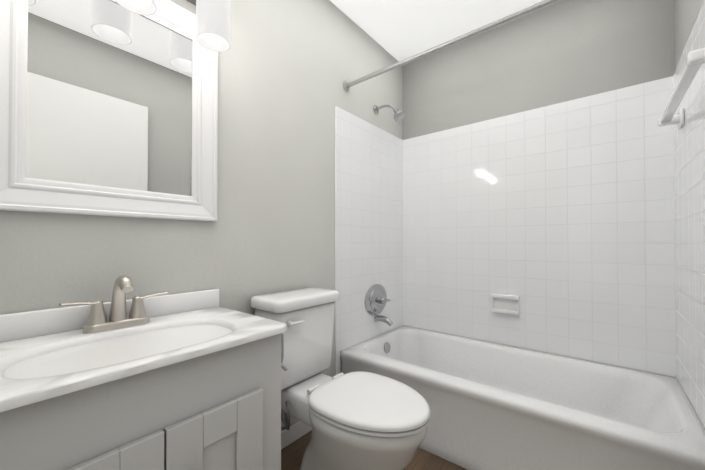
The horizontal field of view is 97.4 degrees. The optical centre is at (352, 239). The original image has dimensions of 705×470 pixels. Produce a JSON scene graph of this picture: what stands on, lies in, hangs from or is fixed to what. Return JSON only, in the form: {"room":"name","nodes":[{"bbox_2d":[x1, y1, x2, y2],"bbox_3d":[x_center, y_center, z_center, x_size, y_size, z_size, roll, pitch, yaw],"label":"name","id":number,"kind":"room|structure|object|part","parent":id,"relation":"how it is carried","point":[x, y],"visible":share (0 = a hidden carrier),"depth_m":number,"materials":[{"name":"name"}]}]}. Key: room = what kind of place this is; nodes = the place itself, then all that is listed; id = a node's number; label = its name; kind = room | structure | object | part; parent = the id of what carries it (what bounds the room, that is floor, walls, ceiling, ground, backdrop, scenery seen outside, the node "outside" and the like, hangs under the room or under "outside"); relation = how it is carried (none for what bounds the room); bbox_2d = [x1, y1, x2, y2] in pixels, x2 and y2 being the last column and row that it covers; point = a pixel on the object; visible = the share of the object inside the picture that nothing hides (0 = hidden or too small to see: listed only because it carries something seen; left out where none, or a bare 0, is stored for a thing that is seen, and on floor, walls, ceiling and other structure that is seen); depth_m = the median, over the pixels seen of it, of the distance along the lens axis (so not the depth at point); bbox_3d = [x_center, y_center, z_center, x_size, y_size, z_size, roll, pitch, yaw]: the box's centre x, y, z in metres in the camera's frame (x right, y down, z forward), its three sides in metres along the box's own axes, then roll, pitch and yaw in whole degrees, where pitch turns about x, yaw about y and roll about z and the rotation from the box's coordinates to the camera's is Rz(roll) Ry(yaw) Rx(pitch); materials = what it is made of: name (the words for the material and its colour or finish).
{"room":"bathroom","nodes":[
{"label":"bathroom","id":0,"kind":"room"},
{"bbox_2d":[0,0,402,430],"bbox_3d":[-0.366,-0.188,1.604,0.100,2.440,2.510,-1,-1,39],"label":"wall","id":1,"kind":"structure","parent":0,"point":[287,69],"depth_m":1.43,"materials":[{"name":"grey paint"}]},
{"bbox_2d":[0,0,217,221],"bbox_3d":[-0.755,-0.472,1.025,0.028,0.795,0.630,-1,-1,39],"label":"mirror","id":2,"kind":"object","parent":1,"relation":"attached to","point":[108,107],"visible":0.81,"depth_m":0.99,"materials":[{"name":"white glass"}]},
{"bbox_3d":[-0.764,-0.472,1.032,0.004,0.615,0.450,-1,-1,39],"label":"glass","id":3,"kind":"part","parent":2,"relation":"part of","materials":[{"name":"white"}]},
{"bbox_2d":[114,0,156,15],"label":"sconce","id":4,"kind":"object","parent":1,"relation":"attached to","point":[140,7],"depth_m":1.00,"materials":[{"name":"white glass"}]},
{"bbox_3d":[-0.672,-0.815,0.956,0.116,0.168,0.116,-1,-1,39],"label":"lamp shade","id":5,"kind":"part","parent":4,"relation":"part of","materials":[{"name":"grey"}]},
{"bbox_2d":[186,0,229,51],"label":"sconce","id":6,"kind":"object","parent":1,"relation":"attached to","point":[212,25],"depth_m":1.11,"materials":[{"name":"white glass"}]},
{"bbox_3d":[-0.515,-0.813,1.149,0.116,0.168,0.116,-1,-1,39],"label":"lamp shade","id":7,"kind":"part","parent":6,"relation":"part of","materials":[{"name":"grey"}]},
{"bbox_2d":[281,421,311,448],"bbox_3d":[-0.327,0.989,1.550,0.012,0.085,0.722,-1,-1,39],"label":"baseboard","id":8,"kind":"structure","parent":1,"relation":"attached to","point":[296,431],"depth_m":1.58,"materials":[{"name":"white wood"}]},
{"bbox_2d":[335,106,402,375],"bbox_3d":[0.151,0.123,2.153,0.008,1.830,0.800,-1,-1,39],"label":"wall tile","id":9,"kind":"structure","parent":1,"relation":"attached to","point":[368,205],"depth_m":2.06,"materials":[{"name":"white tile"}]},
{"bbox_2d":[364,284,389,315],"bbox_3d":[0.137,0.396,2.066,0.075,0.200,0.290,-1,-1,39],"label":"tub valve","id":10,"kind":"object","parent":9,"relation":"attached to","point":[376,300],"visible":1,"depth_m":2.02,"materials":[{"name":"silver metal"}]},
{"bbox_2d":[374,314,392,325],"bbox_3d":[0.217,0.553,2.114,0.136,0.068,0.052,-1,-1,39],"label":"tub spout","id":11,"kind":"object","parent":9,"relation":"attached to","point":[385,319],"visible":1,"depth_m":2.10,"materials":[{"name":"silver metal"}]},
{"bbox_2d":[373,105,404,121],"bbox_3d":[0.253,-0.869,2.114,0.228,0.154,0.080,-1,-1,39],"label":"shower head","id":12,"kind":"object","parent":1,"relation":"attached to","point":[399,115],"visible":1,"depth_m":2.08},
{"bbox_2d":[343,0,560,90],"bbox_3d":[0.549,-0.960,1.456,1.519,0.060,0.060,-1,-1,39],"label":"rail","id":13,"kind":"object","parent":1,"relation":"attached to","point":[496,23],"visible":1,"depth_m":1.48,"materials":[{"name":"silver metal"}]},
{"bbox_2d":[281,430,466,469],"bbox_3d":[0.263,1.076,1.080,1.720,0.100,2.510,-1,-1,39],"label":"floor","id":14,"kind":"structure","parent":0,"point":[292,453],"depth_m":1.45,"materials":[{"name":"brown wood"}]},
{"bbox_2d":[0,275,286,469],"bbox_3d":[-0.587,0.565,0.858,0.486,0.918,0.756,-1,-1,39],"label":"bathroom vanity","id":15,"kind":"object","parent":14,"relation":"on","point":[176,381],"visible":1,"depth_m":0.78,"materials":[{"name":"paint"}]},
{"bbox_2d":[59,275,167,333],"bbox_3d":[-0.692,0.188,0.931,0.126,0.163,0.269,-1,-1,39],"label":"faucet","id":16,"kind":"object","parent":15,"relation":"on","point":[118,322],"depth_m":0.93,"materials":[{"name":"silver metal"}]},
{"bbox_3d":[-0.523,0.682,0.616,0.018,0.478,0.263,-1,-1,39],"label":"door","id":17,"kind":"part","parent":15,"relation":"part of","materials":[{"name":"paint"}]},
{"bbox_3d":[-0.355,0.684,0.824,0.018,0.478,0.263,-1,-1,39],"label":"door","id":18,"kind":"part","parent":15,"relation":"part of","materials":[{"name":"paint"}]},
{"bbox_3d":[-0.246,0.370,1.041,0.046,0.141,0.046,-1,-1,39],"label":"handle","id":19,"kind":"part","parent":15,"relation":"part of","materials":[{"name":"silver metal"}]},
{"bbox_2d":[251,287,429,469],"bbox_3d":[-0.047,0.639,1.284,0.762,0.778,0.390,-1,-1,39],"label":"toilet","id":20,"kind":"object","parent":14,"relation":"on","point":[359,420],"visible":0.81,"depth_m":1.20,"materials":[{"name":"ceramic"}]},
{"bbox_3d":[-0.315,0.748,1.333,0.188,0.224,0.075,-1,-1,39],"label":"cord","id":21,"kind":"part","parent":20,"relation":"part of","materials":[{"name":"grey metal"}]},
{"bbox_3d":[-0.262,0.474,1.461,0.189,0.341,0.354,-1,-1,39],"label":"tank","id":22,"kind":"part","parent":20,"relation":"part of","materials":[{"name":"ceramic"}]},
{"bbox_3d":[-0.259,0.277,1.460,0.216,0.050,0.390,-1,-1,39],"label":"lid","id":23,"kind":"part","parent":20,"relation":"part of","materials":[{"name":"ceramic"}]},
{"bbox_3d":[-0.240,0.354,1.317,0.026,0.025,0.078,-1,-1,39],"label":"handle","id":24,"kind":"part","parent":20,"relation":"part of","materials":[{"name":"plastic"}]},
{"bbox_3d":[0.064,0.618,1.194,0.477,0.044,0.378,-1,-1,39],"label":"seat","id":25,"kind":"part","parent":20,"relation":"part of","materials":[{"name":"plastic"}]},
{"bbox_2d":[340,325,704,469],"bbox_3d":[0.750,0.850,1.684,1.516,0.366,0.758,-1,-1,39],"label":"bathtub","id":26,"kind":"object","parent":14,"relation":"on","point":[496,406],"visible":0.9,"depth_m":1.44,"materials":[{"name":"ceramic"}]},
{"bbox_2d":[330,0,542,60],"bbox_3d":[0.263,-1.464,1.108,1.720,0.100,2.510,-1,-1,39],"label":"ceiling","id":27,"kind":"structure","parent":0,"point":[399,30],"depth_m":1.97,"materials":[{"name":"white paint"}]},
{"bbox_2d":[402,0,674,139],"bbox_3d":[1.022,-0.183,2.030,1.520,2.440,0.100,-1,-1,39],"label":"wall","id":28,"kind":"structure","parent":0,"point":[561,51],"depth_m":1.88,"materials":[{"name":"grey paint"}]},
{"bbox_2d":[403,76,675,375],"bbox_3d":[0.988,-0.060,1.986,1.519,1.468,0.008,-1,-1,39],"label":"wall tile","id":29,"kind":"structure","parent":28,"relation":"attached to","point":[558,218],"depth_m":1.82,"materials":[{"name":"white tile"}]},
{"bbox_2d":[491,293,518,314],"bbox_3d":[0.964,0.408,1.965,0.162,0.118,0.047,-1,-1,39],"label":"soap dish","id":30,"kind":"object","parent":29,"relation":"attached to","point":[506,303],"visible":1,"depth_m":1.96,"materials":[{"name":"white ceramic"}]},
{"bbox_2d":[674,0,703,69],"bbox_3d":[0.892,-0.199,0.584,0.100,2.440,2.510,-1,-1,39],"label":"wall","id":31,"kind":"structure","parent":0,"point":[686,12],"depth_m":1.35,"materials":[{"name":"grey paint"}]},
{"bbox_2d":[673,0,704,428],"bbox_3d":[1.268,0.112,1.131,0.008,1.830,0.980,-1,-1,39],"label":"wall tile","id":32,"kind":"structure","parent":31,"relation":"attached to","point":[689,177],"depth_m":1.22,"materials":[{"name":"white tile"}]},
{"bbox_2d":[658,48,704,128],"bbox_3d":[1.202,-0.523,1.122,0.075,0.076,0.686,-1,-1,39],"label":"towel bar","id":33,"kind":"object","parent":32,"relation":"attached to","point":[695,60],"visible":1,"depth_m":1.07,"materials":[{"name":"white ceramic"}]}
]}

